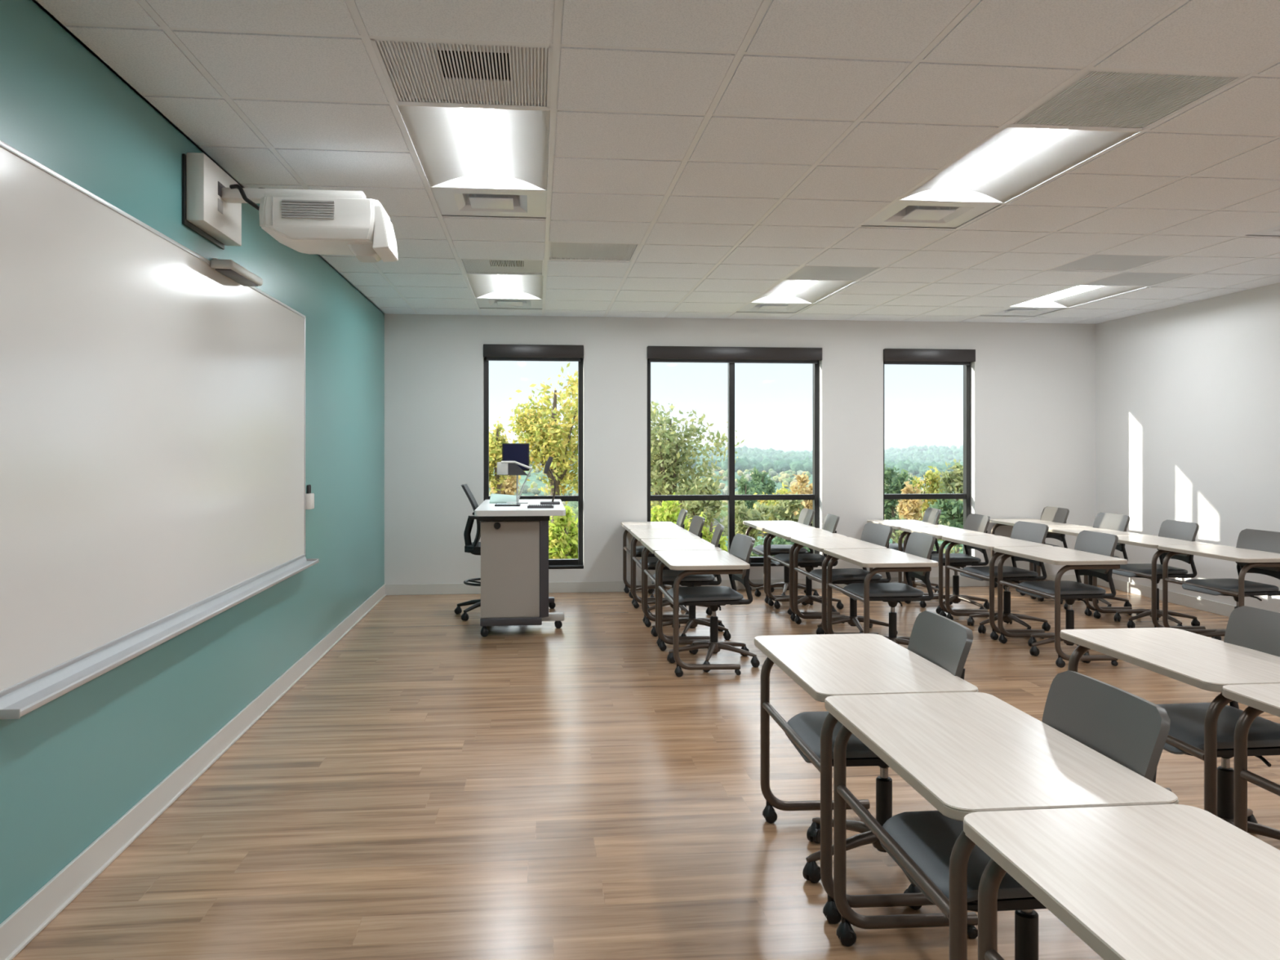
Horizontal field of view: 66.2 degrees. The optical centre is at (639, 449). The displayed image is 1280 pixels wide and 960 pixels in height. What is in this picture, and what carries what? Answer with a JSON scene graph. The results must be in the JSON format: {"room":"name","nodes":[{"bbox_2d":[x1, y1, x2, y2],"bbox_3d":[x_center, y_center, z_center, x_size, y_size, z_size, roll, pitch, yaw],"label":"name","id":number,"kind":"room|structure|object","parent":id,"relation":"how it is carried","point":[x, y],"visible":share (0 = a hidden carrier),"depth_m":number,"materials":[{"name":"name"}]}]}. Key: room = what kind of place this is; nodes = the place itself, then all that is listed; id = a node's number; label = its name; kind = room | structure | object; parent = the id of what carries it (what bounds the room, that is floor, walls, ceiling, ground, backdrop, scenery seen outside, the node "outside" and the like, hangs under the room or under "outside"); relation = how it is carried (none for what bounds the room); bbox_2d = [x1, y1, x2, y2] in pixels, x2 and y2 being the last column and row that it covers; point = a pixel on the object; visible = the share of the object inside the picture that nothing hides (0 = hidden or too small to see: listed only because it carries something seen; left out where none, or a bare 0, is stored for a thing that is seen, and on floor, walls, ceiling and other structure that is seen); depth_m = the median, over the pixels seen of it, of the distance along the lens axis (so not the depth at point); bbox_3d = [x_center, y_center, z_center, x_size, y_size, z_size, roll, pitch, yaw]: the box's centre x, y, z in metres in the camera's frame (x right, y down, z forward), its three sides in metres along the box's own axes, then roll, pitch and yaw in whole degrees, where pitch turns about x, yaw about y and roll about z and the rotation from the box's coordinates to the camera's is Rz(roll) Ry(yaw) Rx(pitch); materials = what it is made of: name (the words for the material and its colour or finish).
{"room":"classroom","nodes":[
{"label":"classroom","id":0,"kind":"room"},
{"bbox_2d":[0,0,384,924],"bbox_3d":[-1.968,-0.126,3.548,0.220,3.200,12.510,0,0,-6],"label":"wall","id":1,"kind":"structure","parent":0,"point":[74,764],"depth_m":3.87,"materials":[{"name":"teal paint"}]},
{"bbox_2d":[0,140,319,719],"bbox_3d":[-1.901,-0.059,4.418,0.094,1.569,3.706,0,0,-6],"label":"whiteboard","id":2,"kind":"object","parent":1,"relation":"attached to","point":[153,399],"visible":1,"depth_m":3.46,"materials":[{"name":"white plastic"}]},
{"bbox_2d":[0,556,318,716],"bbox_3d":[-1.905,0.699,4.445,0.092,0.050,3.640,0,0,-6],"label":"tray","id":3,"kind":"object","parent":2,"relation":"on","point":[29,693],"depth_m":3.48,"materials":[{"name":"metal"}]},
{"bbox_2d":[209,257,262,286],"bbox_3d":[-1.916,-0.841,4.655,0.115,0.066,0.500,0,0,-6],"label":"sensor","id":4,"kind":"object","parent":2,"relation":"attached to","point":[229,268],"visible":1,"depth_m":4.55,"materials":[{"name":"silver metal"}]},
{"bbox_2d":[0,583,386,959],"bbox_3d":[-1.847,1.368,3.561,0.022,0.112,12.070,0,0,-6],"label":"baseboard","id":5,"kind":"structure","parent":1,"relation":"attached to","point":[28,920],"depth_m":3.66,"materials":[{"name":"grey plastic"}]},
{"bbox_2d":[182,152,366,249],"bbox_3d":[-1.586,-1.093,4.411,0.720,0.305,0.545,0,0,-6],"label":"mount","id":6,"kind":"object","parent":1,"relation":"attached to","point":[212,200],"depth_m":4.28,"materials":[{"name":"white plastic"}]},
{"bbox_2d":[258,195,398,262],"bbox_3d":[-1.392,-0.981,4.431,0.549,0.229,0.393,0,0,-6],"label":"projector","id":7,"kind":"object","parent":6,"relation":"hanging from","point":[362,228],"visible":1,"depth_m":4.26,"materials":[{"name":"white plastic"}]},
{"bbox_2d":[281,199,334,218],"bbox_3d":[-1.432,-1.034,4.234,0.220,0.076,0.008,0,0,-6],"label":"vent grille","id":8,"kind":"object","parent":7,"relation":"attached to","point":[291,208],"depth_m":4.23,"materials":[{"name":"grey plastic"}]},
{"bbox_2d":[12,585,1279,959],"bbox_3d":[1.786,1.524,3.944,7.768,0.200,12.510,0,0,-6],"label":"floor","id":9,"kind":"structure","parent":0,"point":[433,787],"depth_m":3.91,"materials":[{"name":"brown wood"}]},
{"bbox_2d":[454,484,480,620],"bbox_3d":[-1.282,0.863,8.411,0.624,1.122,0.608,0,0,-6],"label":"chair","id":10,"kind":"object","parent":9,"relation":"on","point":[473,548],"visible":0.44,"depth_m":8.36,"materials":[{"name":"black plastic"}]},
{"bbox_2d":[474,498,565,636],"bbox_3d":[-0.964,0.938,8.028,0.675,0.972,1.600,0,0,-6],"label":"lectern","id":11,"kind":"object","parent":9,"relation":"on","point":[514,540],"visible":0.98,"depth_m":7.44,"materials":[{"name":"grey laminate"}]},
{"bbox_2d":[497,443,532,503],"bbox_3d":[-1.043,0.202,8.179,0.290,0.500,0.174,0,0,-6],"label":"monitor","id":12,"kind":"object","parent":11,"relation":"on","point":[515,456],"visible":0.95,"depth_m":8.17,"materials":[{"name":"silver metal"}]},
{"bbox_2d":[621,521,683,604],"bbox_3d":[0.104,1.074,9.337,0.505,0.700,0.917,0,0,-6],"label":"student desk","id":13,"kind":"object","parent":9,"relation":"on","point":[628,526],"visible":0.5,"depth_m":9.45,"materials":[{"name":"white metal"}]},
{"bbox_2d":[629,528,700,622],"bbox_3d":[0.202,1.074,8.412,0.505,0.700,0.917,0,0,-6],"label":"student desk","id":14,"kind":"object","parent":9,"relation":"on","point":[639,534],"visible":0.59,"depth_m":8.42,"materials":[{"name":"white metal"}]},
{"bbox_2d":[636,515,711,615],"bbox_3d":[0.309,1.002,8.413,0.638,0.840,0.625,0,0,-7],"label":"chair","id":15,"kind":"object","parent":9,"relation":"on","point":[697,522],"visible":0.27,"depth_m":8.36,"materials":[{"name":"black plastic"}]},
{"bbox_2d":[640,537,722,646],"bbox_3d":[0.299,1.074,7.488,0.505,0.700,0.917,0,0,-6],"label":"student desk","id":16,"kind":"object","parent":9,"relation":"on","point":[652,545],"visible":0.54,"depth_m":7.48,"materials":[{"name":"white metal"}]},
{"bbox_2d":[650,523,730,639],"bbox_3d":[0.376,1.003,7.487,0.593,0.842,0.609,0,0,-3],"label":"chair","id":17,"kind":"object","parent":9,"relation":"on","point":[669,576],"visible":0.59,"depth_m":7.37,"materials":[{"name":"black plastic"}]},
{"bbox_2d":[654,550,750,676],"bbox_3d":[0.397,1.074,6.563,0.505,0.700,0.917,0,0,-6],"label":"student desk","id":18,"kind":"object","parent":9,"relation":"on","point":[694,562],"visible":0.84,"depth_m":6.20,"materials":[{"name":"white laminate"}]},
{"bbox_2d":[664,533,759,672],"bbox_3d":[0.479,1.002,6.567,0.598,0.840,0.606,0,0,-9],"label":"chair","id":19,"kind":"object","parent":9,"relation":"on","point":[741,547],"visible":0.86,"depth_m":6.51,"materials":[{"name":"grey plastic"}]},
{"bbox_2d":[742,520,815,604],"bbox_3d":[1.328,1.074,9.466,0.505,0.700,0.917,0,0,-6],"label":"student desk","id":20,"kind":"object","parent":9,"relation":"on","point":[760,525],"visible":0.48,"depth_m":9.22,"materials":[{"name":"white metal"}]},
{"bbox_2d":[752,507,819,596],"bbox_3d":[1.401,1.003,9.501,0.592,0.842,0.612,0,0,-4],"label":"chair","id":21,"kind":"object","parent":9,"relation":"on","point":[806,517],"visible":0.52,"depth_m":9.47,"materials":[{"name":"black plastic"}]},
{"bbox_2d":[764,528,846,621],"bbox_3d":[1.425,1.074,8.541,0.505,0.700,0.917,0,0,-6],"label":"student desk","id":22,"kind":"object","parent":9,"relation":"on","point":[787,534],"visible":0.57,"depth_m":8.42,"materials":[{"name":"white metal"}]},
{"bbox_2d":[771,513,844,614],"bbox_3d":[1.496,1.002,8.681,0.631,0.840,0.601,0,0,-1],"label":"chair","id":23,"kind":"object","parent":9,"relation":"on","point":[808,561],"visible":0.67,"depth_m":8.64,"materials":[{"name":"black plastic"}]},
{"bbox_2d":[790,537,886,634],"bbox_3d":[1.523,1.074,7.617,0.505,0.700,0.917,0,0,-6],"label":"student desk","id":24,"kind":"object","parent":9,"relation":"on","point":[818,544],"visible":0.56,"depth_m":7.54,"materials":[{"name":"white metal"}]},
{"bbox_2d":[807,522,897,634],"bbox_3d":[1.623,1.003,7.563,0.598,0.842,0.609,0,0,-17],"label":"chair","id":25,"kind":"object","parent":9,"relation":"on","point":[873,533],"visible":0.47,"depth_m":7.52,"materials":[{"name":"black plastic"}]},
{"bbox_2d":[754,633,978,924],"bbox_3d":[0.733,1.074,3.375,0.505,0.700,0.917,0,0,-6],"label":"student desk","id":26,"kind":"object","parent":9,"relation":"on","point":[824,666],"visible":0.68,"depth_m":3.21,"materials":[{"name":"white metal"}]},
{"bbox_2d":[784,610,973,910],"bbox_3d":[0.836,1.002,3.320,0.626,0.840,0.600,0,0,-4],"label":"chair","id":27,"kind":"object","parent":9,"relation":"on","point":[945,642],"visible":0.39,"depth_m":3.32,"materials":[{"name":"black plastic"}]},
{"bbox_2d":[823,548,938,634],"bbox_3d":[1.620,1.074,6.692,0.505,0.700,0.917,0,0,-6],"label":"student desk","id":28,"kind":"object","parent":9,"relation":"on","point":[885,560],"visible":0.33,"depth_m":6.48,"materials":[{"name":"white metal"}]},
{"bbox_2d":[842,531,935,645],"bbox_3d":[1.714,1.003,6.731,0.590,0.842,0.610,0,0,-3],"label":"chair","id":29,"kind":"object","parent":9,"relation":"on","point":[920,544],"visible":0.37,"depth_m":6.67,"materials":[{"name":"black plastic"}]},
{"bbox_2d":[866,519,948,595],"bbox_3d":[2.606,1.074,9.601,0.505,0.700,0.917,0,0,-6],"label":"student desk","id":30,"kind":"object","parent":9,"relation":"on","point":[895,524],"visible":0.23,"depth_m":9.42,"materials":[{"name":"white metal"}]},
{"bbox_2d":[888,507,941,593],"bbox_3d":[2.672,1.003,9.652,0.621,0.842,0.591,0,0,1],"label":"chair","id":31,"kind":"object","parent":9,"relation":"on","point":[931,515],"visible":0.22,"depth_m":9.58,"materials":[{"name":"black plastic"}]},
{"bbox_2d":[900,526,995,617],"bbox_3d":[2.703,1.074,8.676,0.505,0.700,0.917,0,0,-6],"label":"student desk","id":32,"kind":"object","parent":9,"relation":"on","point":[937,531],"visible":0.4,"depth_m":8.34,"materials":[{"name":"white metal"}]},
{"bbox_2d":[919,513,990,613],"bbox_3d":[2.806,1.002,8.702,0.635,0.840,0.614,0,0,-3],"label":"chair","id":33,"kind":"object","parent":9,"relation":"on","point":[976,522],"visible":0.6,"depth_m":8.65,"materials":[{"name":"black plastic"}]},
{"bbox_2d":[942,535,1052,639],"bbox_3d":[2.800,1.074,7.751,0.505,0.700,0.917,0,0,-6],"label":"student desk","id":34,"kind":"object","parent":9,"relation":"on","point":[985,542],"visible":0.77,"depth_m":7.61,"materials":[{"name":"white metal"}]},
{"bbox_2d":[824,691,1178,959],"bbox_3d":[0.830,1.074,2.450,0.505,0.700,0.917,0,0,-6],"label":"student desk","id":35,"kind":"object","parent":9,"relation":"on","point":[965,753],"visible":0.94,"depth_m":2.36,"materials":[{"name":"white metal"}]},
{"bbox_2d":[960,520,1050,633],"bbox_3d":[2.899,1.002,7.710,0.628,0.840,0.606,0,0,-9],"label":"chair","id":36,"kind":"object","parent":9,"relation":"on","point":[1024,531],"visible":0.79,"depth_m":7.69,"materials":[{"name":"black plastic"}]},
{"bbox_2d":[879,670,1170,959],"bbox_3d":[0.945,1.002,2.363,0.635,0.840,0.618,0,0,-6],"label":"chair","id":37,"kind":"object","parent":9,"relation":"on","point":[1131,731],"visible":0.44,"depth_m":2.35,"materials":[{"name":"black plastic"}]},
{"bbox_2d":[989,518,1079,599],"bbox_3d":[3.889,1.074,9.736,0.505,0.700,0.917,0,0,-6],"label":"student desk","id":38,"kind":"object","parent":9,"relation":"on","point":[998,522],"visible":0.27,"depth_m":9.85,"materials":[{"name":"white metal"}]},
{"bbox_2d":[1003,506,1069,595],"bbox_3d":[3.951,1.002,9.764,0.636,0.840,0.618,0,0,-6],"label":"chair","id":39,"kind":"object","parent":9,"relation":"on","point":[1055,514],"visible":0.17,"depth_m":9.75,"materials":[{"name":"black plastic"}]},
{"bbox_2d":[993,546,1127,667],"bbox_3d":[2.898,1.074,6.826,0.505,0.700,0.917,0,0,-6],"label":"student desk","id":40,"kind":"object","parent":9,"relation":"on","point":[1073,559],"visible":0.82,"depth_m":6.57,"materials":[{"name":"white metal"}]},
{"bbox_2d":[1015,530,1118,662],"bbox_3d":[2.986,1.003,6.823,0.623,0.842,0.622,0,0,-6],"label":"chair","id":41,"kind":"object","parent":9,"relation":"on","point":[1094,542],"visible":0.61,"depth_m":6.79,"materials":[{"name":"black plastic"}]},
{"bbox_2d":[1036,525,1138,615],"bbox_3d":[3.986,1.074,8.811,0.505,0.700,0.917,0,0,-6],"label":"student desk","id":42,"kind":"object","parent":9,"relation":"on","point":[1067,530],"visible":0.37,"depth_m":8.67,"materials":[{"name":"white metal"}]},
{"bbox_2d":[1060,512,1131,609],"bbox_3d":[4.056,1.003,8.786,0.617,0.842,0.597,0,0,-9],"label":"chair","id":43,"kind":"object","parent":9,"relation":"on","point":[1114,522],"visible":0.39,"depth_m":8.75,"materials":[{"name":"black plastic"}]},
{"bbox_2d":[963,804,1279,959],"bbox_3d":[0.928,1.074,1.526,0.505,0.700,0.917,0,0,-6],"label":"student desk","id":44,"kind":"object","parent":9,"relation":"on","point":[1159,882],"visible":1,"depth_m":1.69,"materials":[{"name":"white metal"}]},
{"bbox_2d":[1092,533,1213,629],"bbox_3d":[4.083,1.074,7.886,0.505,0.700,0.917,0,0,-6],"label":"student desk","id":45,"kind":"object","parent":9,"relation":"on","point":[1138,540],"visible":0.54,"depth_m":7.61,"materials":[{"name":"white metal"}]},
{"bbox_2d":[1111,520,1199,628],"bbox_3d":[4.156,1.002,7.882,0.630,0.840,0.609,0,0,-4],"label":"chair","id":46,"kind":"object","parent":9,"relation":"on","point":[1184,531],"visible":0.72,"depth_m":7.84,"materials":[{"name":"black plastic"}]},
{"bbox_2d":[1060,627,1279,816],"bbox_3d":[1.966,1.074,3.505,0.505,0.700,0.917,0,0,-6],"label":"student desk","id":47,"kind":"object","parent":9,"relation":"on","point":[1202,662],"visible":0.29,"depth_m":3.38,"materials":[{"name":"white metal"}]},
{"bbox_2d":[1156,605,1279,839],"bbox_3d":[2.028,1.003,3.447,0.595,0.842,0.628,0,0,-6],"label":"chair","id":48,"kind":"object","parent":9,"relation":"on","point":[1248,627],"visible":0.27,"depth_m":3.43,"materials":[{"name":"black plastic"}]},
{"bbox_2d":[1158,544,1279,633],"bbox_3d":[4.181,1.074,6.962,0.505,0.700,0.917,0,0,-6],"label":"student desk","id":49,"kind":"object","parent":9,"relation":"on","point":[1255,558],"visible":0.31,"depth_m":6.94,"materials":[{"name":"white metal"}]},
{"bbox_2d":[1182,528,1279,640],"bbox_3d":[4.255,1.002,6.971,0.635,0.840,0.614,0,0,-8],"label":"chair","id":50,"kind":"object","parent":9,"relation":"on","point":[1248,539],"visible":0.52,"depth_m":6.96,"materials":[{"name":"black plastic"}]},
{"bbox_2d":[1222,683,1279,832],"bbox_3d":[2.063,1.074,2.580,0.505,0.700,0.917,0,0,-6],"label":"student desk","id":51,"kind":"object","parent":9,"relation":"on","point":[1260,699],"visible":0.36,"depth_m":2.94,"materials":[{"name":"beige laminate"}]},
{"bbox_2d":[31,0,1279,324],"bbox_3d":[1.786,-1.621,3.944,7.768,0.610,12.510,0,0,-6],"label":"ceiling","id":52,"kind":"structure","parent":0,"point":[743,145],"depth_m":4.11,"materials":[{"name":"tile"}]},
{"bbox_2d":[369,38,552,108],"bbox_3d":[-0.608,-1.421,3.475,0.586,0.205,0.586,0,0,-6],"label":"ceiling vent","id":53,"kind":"object","parent":52,"relation":"in","point":[415,72],"visible":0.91,"depth_m":3.49,"materials":[{"name":"grey metal"}]},
{"bbox_2d":[397,104,549,190],"bbox_3d":[-0.704,-1.353,4.385,0.582,0.065,1.192,0,0,-6],"label":"ceiling light","id":54,"kind":"object","parent":52,"relation":"attached to","point":[455,147],"visible":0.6,"depth_m":4.39,"materials":[{"name":"white plastic"}]},
{"bbox_2d":[431,188,546,218],"bbox_3d":[-0.799,-1.395,5.295,0.586,0.150,0.586,0,0,-6],"label":"ceiling vent","id":55,"kind":"object","parent":52,"relation":"in","point":[477,203],"visible":0.74,"depth_m":5.34,"materials":[{"name":"white metal"}]},
{"bbox_2d":[459,258,544,275],"bbox_3d":[-0.991,-1.421,7.115,0.586,0.205,0.586,0,0,-6],"label":"ceiling vent","id":56,"kind":"object","parent":52,"relation":"in","point":[482,266],"visible":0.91,"depth_m":7.17,"materials":[{"name":"grey metal"}]},
{"bbox_2d":[466,274,543,299],"bbox_3d":[-1.087,-1.353,8.025,0.582,0.065,1.192,0,0,-6],"label":"ceiling light","id":57,"kind":"object","parent":52,"relation":"attached to","point":[482,286],"visible":0.68,"depth_m":8.19,"materials":[{"name":"white plastic"}]},
{"bbox_2d":[475,298,542,309],"bbox_3d":[-1.183,-1.395,8.935,0.586,0.150,0.586,0,0,-6],"label":"ceiling vent","id":58,"kind":"object","parent":52,"relation":"in","point":[482,303],"visible":0.69,"depth_m":9.00,"materials":[{"name":"white metal"}]},
{"bbox_2d":[547,241,639,261],"bbox_3d":[-0.321,-1.327,6.572,0.586,0.017,0.586,0,0,-6],"label":"ceiling vent","id":59,"kind":"object","parent":52,"relation":"in","point":[557,251],"visible":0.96,"depth_m":6.58,"materials":[{"name":"grey metal"}]},
{"bbox_2d":[737,295,810,312],"bbox_3d":[1.244,-1.395,9.191,0.586,0.150,0.586,0,0,-6],"label":"ceiling vent","id":60,"kind":"object","parent":52,"relation":"in","point":[750,307],"visible":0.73,"depth_m":9.26,"materials":[{"name":"white metal"}]},
{"bbox_2d":[750,280,853,303],"bbox_3d":[1.339,-1.353,8.281,0.582,0.065,1.192,0,0,-6],"label":"ceiling light","id":61,"kind":"object","parent":52,"relation":"attached to","point":[793,291],"visible":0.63,"depth_m":8.45,"materials":[{"name":"white plastic"}]},
{"bbox_2d":[784,265,881,280],"bbox_3d":[1.435,-1.421,7.371,0.586,0.205,0.586,0,0,-6],"label":"ceiling vent","id":62,"kind":"object","parent":52,"relation":"in","point":[806,272],"visible":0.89,"depth_m":7.37,"materials":[{"name":"grey metal"}]},
{"bbox_2d":[861,191,1000,228],"bbox_3d":[1.627,-1.395,5.551,0.586,0.150,0.586,0,0,-6],"label":"ceiling vent","id":63,"kind":"object","parent":52,"relation":"in","point":[900,214],"visible":0.76,"depth_m":5.60,"materials":[{"name":"white metal"}]},
{"bbox_2d":[899,126,1138,203],"bbox_3d":[1.723,-1.353,4.641,0.582,0.065,1.192,0,0,-6],"label":"ceiling light","id":64,"kind":"object","parent":52,"relation":"attached to","point":[1012,162],"visible":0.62,"depth_m":4.66,"materials":[{"name":"white plastic"}]},
{"bbox_2d":[979,306,1066,316],"bbox_3d":[3.670,-1.395,9.446,0.586,0.150,0.586,0,0,-6],"label":"ceiling vent","id":65,"kind":"object","parent":52,"relation":"in","point":[1008,311],"visible":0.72,"depth_m":9.51,"materials":[{"name":"white metal"}]},
{"bbox_2d":[1008,285,1145,307],"bbox_3d":[3.766,-1.353,8.536,0.582,0.065,1.192,0,0,-6],"label":"ceiling light","id":66,"kind":"object","parent":52,"relation":"attached to","point":[1078,295],"visible":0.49,"depth_m":8.69,"materials":[{"name":"white plastic"}]},
{"bbox_2d":[1049,253,1173,271],"bbox_3d":[3.319,-1.327,6.956,0.586,0.017,0.586,0,0,-6],"label":"ceiling vent","id":67,"kind":"object","parent":52,"relation":"in","point":[1094,262],"visible":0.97,"depth_m":6.95,"materials":[{"name":"grey metal"}]},
{"bbox_2d":[1008,69,1244,129],"bbox_3d":[1.819,-1.421,3.731,0.586,0.205,0.586,0,0,-6],"label":"ceiling vent","id":68,"kind":"object","parent":52,"relation":"in","point":[1096,98],"visible":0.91,"depth_m":3.71,"materials":[{"name":"grey metal"}]},
{"bbox_2d":[1082,271,1195,286],"bbox_3d":[3.862,-1.421,7.626,0.586,0.205,0.586,0,0,-6],"label":"ceiling vent","id":69,"kind":"object","parent":52,"relation":"in","point":[1125,278],"visible":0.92,"depth_m":7.62,"materials":[{"name":"grey metal"}]},
{"bbox_2d":[384,276,1095,584],"bbox_3d":[1.141,-0.126,10.055,7.328,3.200,0.220,0,0,-6],"label":"wall","id":70,"kind":"structure","parent":0,"point":[1033,385],"depth_m":9.86,"materials":[{"name":"grey paint"}]},
{"bbox_2d":[483,343,583,361],"bbox_3d":[-1.054,-0.954,9.731,0.985,0.155,0.095,0,0,-6],"label":"roller shade","id":71,"kind":"object","parent":70,"relation":"attached to","point":[548,353],"visible":1,"depth_m":9.70,"materials":[{"name":"black metal"}]},
{"bbox_2d":[484,356,583,568],"bbox_3d":[-1.061,0.082,9.798,0.989,2.215,0.179,0,0,-6],"label":"window","id":72,"kind":"structure","parent":70,"relation":"in","point":[572,563],"depth_m":9.85,"materials":[{"name":"brown metal"}]},
{"bbox_2d":[647,358,818,566],"bbox_3d":[0.955,0.082,10.011,1.796,2.215,0.179,0,0,-6],"label":"window","id":73,"kind":"structure","parent":70,"relation":"in","point":[731,497],"depth_m":10.02,"materials":[{"name":"brown metal"}]},
{"bbox_2d":[647,346,822,364],"bbox_3d":[0.962,-0.954,9.943,1.792,0.155,0.095,0,0,-6],"label":"roller shade","id":74,"kind":"object","parent":73,"relation":"attached to","point":[655,353],"visible":1,"depth_m":9.92,"materials":[{"name":"black metal"}]},
{"bbox_2d":[385,574,1084,595],"bbox_3d":[1.154,1.371,9.940,7.304,0.105,0.012,0,0,-6],"label":"baseboard","id":75,"kind":"structure","parent":70,"relation":"attached to","point":[588,586],"depth_m":9.76,"materials":[{"name":"grey plastic"}]},
{"bbox_2d":[883,360,970,555],"bbox_3d":[2.979,0.082,10.224,0.981,2.215,0.179,0,0,-6],"label":"window","id":76,"kind":"structure","parent":70,"relation":"in","point":[966,495],"depth_m":10.28,"materials":[{"name":"brown metal"}]},
{"bbox_2d":[883,348,975,364],"bbox_3d":[2.986,-0.954,10.156,0.977,0.155,0.095,0,0,-6],"label":"roller shade","id":77,"kind":"object","parent":70,"relation":"attached to","point":[891,356],"visible":1,"depth_m":10.12,"materials":[{"name":"black metal"}]},
{"bbox_2d":[1095,282,1279,613],"bbox_3d":[5.539,-0.126,4.339,0.220,3.200,12.510,0,0,-6],"label":"wall","id":78,"kind":"structure","parent":0,"point":[1188,395],"depth_m":8.73,"materials":[{"name":"grey paint"}]},
{"bbox_2d":[1097,577,1236,617],"bbox_3d":[5.423,1.371,4.327,0.012,0.105,12.070,0,0,-6],"label":"baseboard","id":79,"kind":"structure","parent":78,"relation":"attached to","point":[1216,607],"depth_m":8.97,"materials":[{"name":"grey plastic"}]},
{"label":"outside","id":80,"kind":"structure","parent":0,"visible":0},
{"bbox_2d":[488,439,963,553],"bbox_3d":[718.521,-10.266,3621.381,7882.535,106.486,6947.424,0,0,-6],"label":"hills","id":81,"kind":"structure","parent":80,"point":[899,443],"depth_m":4742.48,"materials":[{"name":"green plant"}]},
{"bbox_2d":[515,440,963,477],"bbox_3d":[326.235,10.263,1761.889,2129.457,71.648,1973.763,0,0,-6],"label":"forest","id":82,"kind":"object","parent":81,"relation":"on","point":[780,461],"visible":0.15,"depth_m":1609.61,"materials":[{"name":"green plant"}]},
{"bbox_2d":[884,463,915,543],"bbox_3d":[20.295,4.707,77.902,4.230,7.116,2.841,0,0,18],"label":"tree","id":83,"kind":"object","parent":81,"relation":"on","point":[896,483],"visible":0.55,"depth_m":77.79,"materials":[{"name":"green plant"}]},
{"bbox_2d":[910,465,945,513],"bbox_3d":[23.817,4.866,82.099,4.585,7.097,3.410,0,0,-6],"label":"tree","id":84,"kind":"object","parent":81,"relation":"on","point":[931,480],"visible":0.3,"depth_m":82.18,"materials":[{"name":"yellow plant"}]},
{"bbox_2d":[937,458,963,553],"bbox_3d":[24.921,4.489,76.240,3.532,7.518,2.884,0,0,29],"label":"tree","id":85,"kind":"object","parent":81,"relation":"on","point":[950,481],"visible":0.4,"depth_m":76.21,"materials":[{"name":"green plant"}]},
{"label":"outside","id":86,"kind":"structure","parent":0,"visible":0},
{"bbox_3d":[7.247,6.842,43.775,84.975,2.237,65.370,0,0,-6],"label":"hillside","id":87,"kind":"object","parent":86,"visible":0},
{"bbox_2d":[488,417,515,493],"bbox_3d":[-4.060,2.793,28.004,1.179,7.441,1.195,0,0,-28],"label":"tree","id":88,"kind":"object","parent":87,"relation":"on","point":[495,447],"visible":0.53,"depth_m":27.82,"materials":[{"name":"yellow plant"}]},
{"bbox_2d":[497,362,577,523],"bbox_3d":[-1.684,2.120,20.176,2.303,7.946,2.088,0,0,41],"label":"tree","id":89,"kind":"object","parent":87,"relation":"on","point":[549,439],"visible":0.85,"depth_m":19.82,"materials":[{"name":"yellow plant"}]},
{"bbox_2d":[548,505,577,559],"bbox_3d":[-1.236,3.376,15.980,0.919,5.186,0.819,0,0,-42],"label":"shrub","id":90,"kind":"object","parent":87,"relation":"on","point":[563,533],"visible":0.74,"depth_m":15.75,"materials":[{"name":"green plant"}]},
{"bbox_2d":[650,491,689,530],"bbox_3d":[0.477,3.360,16.986,1.047,5.264,0.969,0,0,-39],"label":"shrub","id":91,"kind":"object","parent":87,"relation":"on","point":[669,512],"visible":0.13,"depth_m":16.79,"materials":[{"name":"green plant"}]},
{"bbox_2d":[650,400,744,521],"bbox_3d":[0.931,2.467,24.165,3.306,7.612,3.511,0,0,-3],"label":"tree","id":92,"kind":"object","parent":87,"relation":"on","point":[666,459],"visible":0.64,"depth_m":23.56,"materials":[{"name":"green plant"}]},
{"bbox_2d":[675,475,728,528],"bbox_3d":[3.743,4.804,60.110,4.044,6.648,3.058,0,0,18],"label":"tree","id":93,"kind":"object","parent":87,"relation":"on","point":[715,505],"visible":0.38,"depth_m":59.32,"materials":[{"name":"green plant"}]},
{"bbox_2d":[720,500,770,555],"bbox_3d":[6.873,5.594,62.014,3.103,5.070,3.548,0,0,28],"label":"tree","id":94,"kind":"object","parent":87,"relation":"on","point":[760,513],"visible":0.6,"depth_m":61.23,"materials":[{"name":"green plant"}]},
{"bbox_2d":[766,491,812,538],"bbox_3d":[9.170,5.300,57.731,2.835,5.647,3.509,0,0,-41],"label":"tree","id":95,"kind":"object","parent":87,"relation":"on","point":[781,512],"visible":0.3,"depth_m":57.61,"materials":[{"name":"green plant"}]},
{"bbox_2d":[896,480,924,520],"bbox_3d":[19.181,5.213,69.936,2.180,5.846,2.465,0,0,30],"label":"tree","id":96,"kind":"object","parent":87,"relation":"on","point":[909,509],"visible":0.56,"depth_m":69.42,"materials":[{"name":"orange plant"}]},
{"bbox_2d":[921,491,963,553],"bbox_3d":[18.046,5.266,55.948,3.674,5.716,2.910,0,0,-6],"label":"tree","id":97,"kind":"object","parent":87,"relation":"on","point":[952,511],"visible":0.37,"depth_m":55.52,"materials":[{"name":"green plant"}]},
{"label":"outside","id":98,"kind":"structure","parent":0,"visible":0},
{"bbox_2d":[488,463,953,538],"bbox_3d":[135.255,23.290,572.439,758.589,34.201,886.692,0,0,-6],"label":"forest","id":99,"kind":"object","parent":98,"point":[786,476],"visible":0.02,"depth_m":608.78,"materials":[{"name":"green plant"}]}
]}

